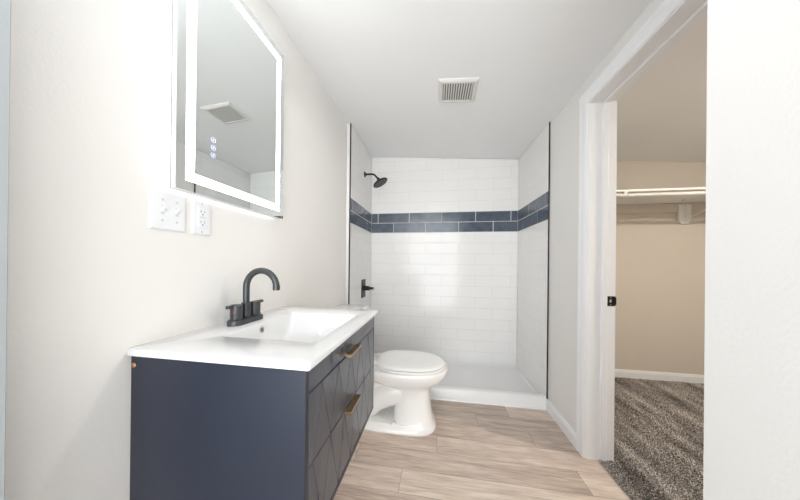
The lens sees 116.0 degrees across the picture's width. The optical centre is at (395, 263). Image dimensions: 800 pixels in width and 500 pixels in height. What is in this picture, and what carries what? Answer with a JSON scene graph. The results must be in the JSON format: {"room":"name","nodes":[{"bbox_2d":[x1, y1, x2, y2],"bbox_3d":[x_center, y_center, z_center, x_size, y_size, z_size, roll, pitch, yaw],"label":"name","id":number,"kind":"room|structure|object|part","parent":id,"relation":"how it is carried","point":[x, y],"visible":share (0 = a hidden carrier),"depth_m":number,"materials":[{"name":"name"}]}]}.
{"room":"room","nodes":[
{"label":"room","id":0,"kind":"room"},
{"bbox_2d":[4,0,349,499],"bbox_3d":[-0.559,-0.058,1.786,0.153,2.450,2.657,1,0,9],"label":"wall","id":1,"kind":"structure","parent":0,"point":[89,282],"depth_m":0.61,"materials":[{"name":"beige paint"}]},
{"bbox_2d":[0,0,10,499],"bbox_3d":[-0.851,-0.038,0.121,0.280,2.398,0.663,1,0,9],"label":"trim","id":2,"kind":"structure","parent":1,"relation":"attached to","point":[5,5],"depth_m":0.42,"materials":[{"name":"grey paint"}]},
{"bbox_2d":[148,187,185,232],"bbox_3d":[-0.667,-0.155,0.741,0.016,0.114,0.100,1,0,9],"label":"light switch","id":3,"kind":"object","parent":1,"relation":"attached to","point":[166,209],"visible":1,"depth_m":0.73,"materials":[{"name":"white plastic"}]},
{"bbox_2d":[191,198,209,235],"bbox_3d":[-0.654,-0.155,0.845,0.009,0.114,0.066,1,0,9],"label":"electrical outlet","id":4,"kind":"object","parent":1,"relation":"attached to","point":[200,210],"visible":1,"depth_m":0.84,"materials":[{"name":"white plastic"}]},
{"bbox_2d":[197,207,206,227],"bbox_3d":[-0.651,-0.155,0.845,0.004,0.067,0.033,1,0,9],"label":"receptacle","id":5,"kind":"object","parent":4,"relation":"attached to","point":[201,211],"depth_m":0.84,"materials":[{"name":"white plastic"}]},
{"bbox_2d":[168,0,284,218],"bbox_3d":[-0.610,-0.621,0.982,0.040,0.804,0.517,1,0,9],"label":"led mirror","id":6,"kind":"object","parent":1,"relation":"attached to","point":[226,116],"visible":1,"depth_m":0.89,"materials":[{"name":"white mirror"}]},
{"bbox_2d":[168,0,171,185],"bbox_3d":[-0.620,-0.621,0.984,0.020,0.782,0.495,1,0,9],"label":"light","id":7,"kind":"object","parent":6,"relation":"attached to","point":[170,34],"depth_m":0.74,"materials":[{"name":"white"}]},
{"bbox_2d":[130,317,373,499],"bbox_3d":[-0.386,0.472,0.932,0.521,0.455,0.654,1,0,9],"label":"vanity cabinet","id":8,"kind":"object","parent":1,"relation":"attached to","point":[199,430],"visible":0.91,"depth_m":0.62,"materials":[{"name":"blue wood"}]},
{"bbox_2d":[127,306,377,370],"bbox_3d":[-0.390,0.274,0.936,0.508,0.100,0.676,1,0,9],"label":"washbasin","id":9,"kind":"object","parent":8,"relation":"in","point":[286,337],"visible":1,"depth_m":0.72,"materials":[{"name":"white ceramic"}]},
{"bbox_2d":[226,268,279,326],"bbox_3d":[-0.542,0.119,0.930,0.173,0.207,0.157,1,0,41],"label":"faucet","id":10,"kind":"object","parent":9,"relation":"on","point":[248,311],"visible":1,"depth_m":0.94,"materials":[{"name":"grey metal"}]},
{"bbox_3d":[-0.575,0.177,0.906,0.041,0.054,0.041,1,0,9],"label":"handle","id":11,"kind":"part","parent":10,"relation":"part of","materials":[{"name":"grey metal"}]},
{"bbox_3d":[-0.568,0.212,0.952,0.054,0.020,0.154,1,0,9],"label":"plate","id":12,"kind":"part","parent":10,"relation":"part of","materials":[{"name":"grey metal"}]},
{"bbox_3d":[-0.560,0.177,0.997,0.041,0.054,0.041,1,0,9],"label":"handle","id":13,"kind":"part","parent":10,"relation":"part of","materials":[{"name":"grey metal"}]},
{"bbox_3d":[-0.507,0.110,0.942,0.153,0.189,0.033,1,0,9],"label":"spout","id":14,"kind":"part","parent":10,"relation":"part of","materials":[{"name":"grey metal"}]},
{"bbox_3d":[-0.164,0.586,0.898,0.017,0.194,0.614,1,0,9],"label":"drawer","id":15,"kind":"part","parent":8,"relation":"part of","materials":[{"name":"wood"}]},
{"bbox_3d":[-0.162,0.401,0.898,0.017,0.178,0.614,1,0,9],"label":"drawer","id":16,"kind":"part","parent":8,"relation":"part of","materials":[{"name":"wood"}]},
{"bbox_3d":[-0.163,0.277,0.898,0.018,0.061,0.618,1,0,9],"label":"rail","id":17,"kind":"part","parent":8,"relation":"part of","materials":[{"name":"wood"}]},
{"bbox_3d":[-0.143,0.484,0.861,0.020,0.010,0.112,1,0,9],"label":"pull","id":18,"kind":"part","parent":8,"relation":"part of","materials":[{"name":"gold metal"}]},
{"bbox_3d":[-0.141,0.299,0.861,0.020,0.010,0.112,1,0,9],"label":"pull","id":19,"kind":"part","parent":8,"relation":"part of","materials":[{"name":"gold metal"}]},
{"bbox_2d":[348,124,371,309],"bbox_3d":[-0.346,-0.078,2.572,0.012,2.347,0.740,1,0,9],"label":"tiled wall","id":20,"kind":"structure","parent":1,"relation":"attached to","point":[361,159],"depth_m":2.49,"materials":[{"name":"tile"}]},
{"bbox_2d":[348,123,350,303],"bbox_3d":[-0.404,-0.059,2.207,0.010,2.357,0.008,1,0,9],"label":"trim","id":21,"kind":"structure","parent":20,"relation":"attached to","point":[350,123],"depth_m":2.20,"materials":[{"name":"black metal"}]},
{"bbox_2d":[361,279,373,297],"bbox_3d":[-0.275,0.261,2.605,0.125,0.190,0.146,1,0,9],"label":"shower valve","id":22,"kind":"object","parent":20,"relation":"attached to","point":[364,288],"visible":1,"depth_m":2.60,"materials":[{"name":"black metal"}]},
{"bbox_2d":[364,171,386,187],"bbox_3d":[-0.201,-0.884,2.620,0.243,0.170,0.166,1,0,9],"label":"shower","id":23,"kind":"object","parent":20,"relation":"attached to","point":[380,182],"visible":1,"depth_m":2.61,"materials":[{"name":"black metal"}]},
{"bbox_3d":[-0.150,-0.837,2.611,0.132,0.077,0.152,1,0,9],"label":"nozzle plate","id":24,"kind":"part","parent":23,"relation":"part of","materials":[{"name":"black metal"}]},
{"bbox_2d":[371,157,518,366],"bbox_3d":[0.516,-0.069,2.811,1.613,2.347,0.012,1,0,9],"label":"tiled wall","id":25,"kind":"structure","parent":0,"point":[444,235],"depth_m":2.79,"materials":[{"name":"tile"}]},
{"bbox_2d":[333,399,629,499],"bbox_3d":[0.006,1.151,0.628,2.031,0.060,3.248,1,0,9],"label":"floor","id":26,"kind":"structure","parent":0,"point":[474,451],"depth_m":1.41,"materials":[{"name":"wood"}]},
{"bbox_2d":[334,304,447,435],"bbox_3d":[-0.062,0.740,1.806,0.864,0.798,0.456,1,0,9],"label":"toilet","id":27,"kind":"object","parent":26,"relation":"on","point":[403,379],"visible":0.66,"depth_m":1.67,"materials":[{"name":"white ceramic"}]},
{"bbox_3d":[-0.366,0.358,1.858,0.240,0.040,0.456,1,0,9],"label":"tank lid","id":28,"kind":"part","parent":27,"relation":"part of","materials":[{"name":"white ceramic"}]},
{"bbox_3d":[0.113,0.684,1.778,0.478,0.024,0.370,1,0,9],"label":"lid","id":29,"kind":"part","parent":27,"relation":"part of","materials":[{"name":"white plastic"}]},
{"bbox_3d":[0.116,0.707,1.778,0.477,0.016,0.372,1,0,9],"label":"seat","id":30,"kind":"part","parent":27,"relation":"part of","materials":[{"name":"white plastic"}]},
{"bbox_2d":[430,362,546,409],"bbox_3d":[0.442,1.080,2.432,1.611,0.097,0.750,1,0,9],"label":"shower pan","id":31,"kind":"object","parent":26,"relation":"on","point":[506,386],"visible":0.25,"depth_m":2.19,"materials":[{"name":"white plastic"}]},
{"bbox_2d":[267,0,706,161],"bbox_3d":[1.153,-1.251,1.082,4.100,0.730,3.700,1,0,9],"label":"ceiling","id":32,"kind":"structure","parent":0,"point":[381,63],"depth_m":1.48,"materials":[{"name":"paint"}]},
{"bbox_2d":[438,77,479,102],"bbox_3d":[0.416,-1.151,1.673,0.248,0.036,0.234,1,0,9],"label":"exhaust fan","id":33,"kind":"object","parent":32,"relation":"attached to","point":[461,89],"visible":1,"depth_m":1.65,"materials":[{"name":"white plastic"}]},
{"bbox_2d":[517,124,550,395],"bbox_3d":[1.256,-0.002,2.309,0.012,2.227,0.740,1,0,9],"label":"tiled wall","id":34,"kind":"structure","parent":0,"point":[534,163],"depth_m":2.23,"materials":[{"name":"tile"}]},
{"bbox_2d":[546,122,550,398],"bbox_3d":[1.192,-0.024,1.945,0.009,2.154,0.008,1,0,9],"label":"trim","id":35,"kind":"structure","parent":34,"relation":"attached to","point":[549,122],"depth_m":1.94,"materials":[{"name":"black metal"}]},
{"bbox_2d":[371,161,705,374],"bbox_3d":[1.490,-0.034,2.712,3.838,2.447,0.130,1,0,9],"label":"wall","id":36,"kind":"structure","parent":0,"point":[660,285],"depth_m":2.46,"materials":[{"name":"beige paint"}]},
{"bbox_2d":[615,369,703,383],"bbox_3d":[2.348,1.106,2.494,1.850,0.085,0.015,1,0,9],"label":"baseboard","id":37,"kind":"structure","parent":36,"relation":"attached to","point":[636,374],"depth_m":2.45,"materials":[{"name":"white wood"}]},
{"bbox_2d":[677,203,705,223],"bbox_3d":[2.720,-0.486,2.202,0.179,0.200,0.480,1,0,9],"label":"shelf bracket","id":38,"kind":"object","parent":36,"relation":"attached to","point":[684,216],"visible":0.81,"depth_m":2.41,"materials":[{"name":"white wood"}]},
{"bbox_2d":[616,187,705,213],"bbox_3d":[2.327,-0.554,2.256,1.850,0.109,0.502,1,0,9],"label":"closet shelf","id":39,"kind":"object","parent":38,"relation":"on","point":[639,204],"visible":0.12,"depth_m":2.38,"materials":[{"name":"white wood"}]},
{"bbox_2d":[616,191,705,196],"bbox_3d":[2.288,-0.569,2.022,1.846,0.040,0.034,1,0,9],"label":"closet rod","id":40,"kind":"object","parent":39,"relation":"attached to","point":[624,194],"visible":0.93,"depth_m":2.03,"materials":[{"name":"white metal"}]},
{"bbox_3d":[2.794,-0.477,2.420,0.104,0.184,0.026,1,0,9],"label":"plate","id":41,"kind":"part","parent":38,"relation":"part of","materials":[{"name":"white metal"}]},
{"bbox_2d":[548,0,664,431],"bbox_3d":[1.179,0.028,1.410,0.130,2.314,2.564,1,0,9],"label":"wall","id":42,"kind":"structure","parent":0,"point":[564,166],"depth_m":1.70,"materials":[{"name":"beige paint"}]},
{"bbox_2d":[546,399,575,447],"bbox_3d":[1.147,1.093,1.734,0.015,0.084,0.428,1,0,9],"label":"baseboard","id":43,"kind":"structure","parent":42,"relation":"attached to","point":[570,433],"depth_m":1.70,"materials":[{"name":"white wood"}]},
{"bbox_2d":[576,0,707,461],"bbox_3d":[1.120,0.064,1.054,0.164,2.139,0.928,1,0,9],"label":"door frame","id":44,"kind":"structure","parent":42,"relation":"in","point":[673,21],"depth_m":1.43,"materials":[{"name":"white wood"}]},
{"bbox_3d":[1.237,0.215,1.427,0.044,0.056,0.007,1,0,9],"label":"strike plate","id":45,"kind":"part","parent":44,"relation":"part of","materials":[{"name":"black metal"}]},
{"bbox_2d":[703,0,799,499],"bbox_3d":[0.745,0.032,-0.092,0.500,2.291,1.059,1,0,9],"label":"wall","id":46,"kind":"structure","parent":0,"point":[752,347],"depth_m":0.40,"materials":[{"name":"beige paint"}]},
{"bbox_3d":[2.108,1.175,0.942,2.020,0.058,3.150,1,0,9],"label":"floor","id":47,"kind":"structure","parent":0,"visible":0},
{"bbox_2d":[599,377,703,499],"bbox_3d":[2.057,1.134,0.944,1.922,0.020,3.137,1,0,9],"label":"carpet","id":48,"kind":"object","parent":47,"relation":"on","point":[659,425],"visible":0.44,"depth_m":1.61,"materials":[{"name":"grey carpet"}]}
]}

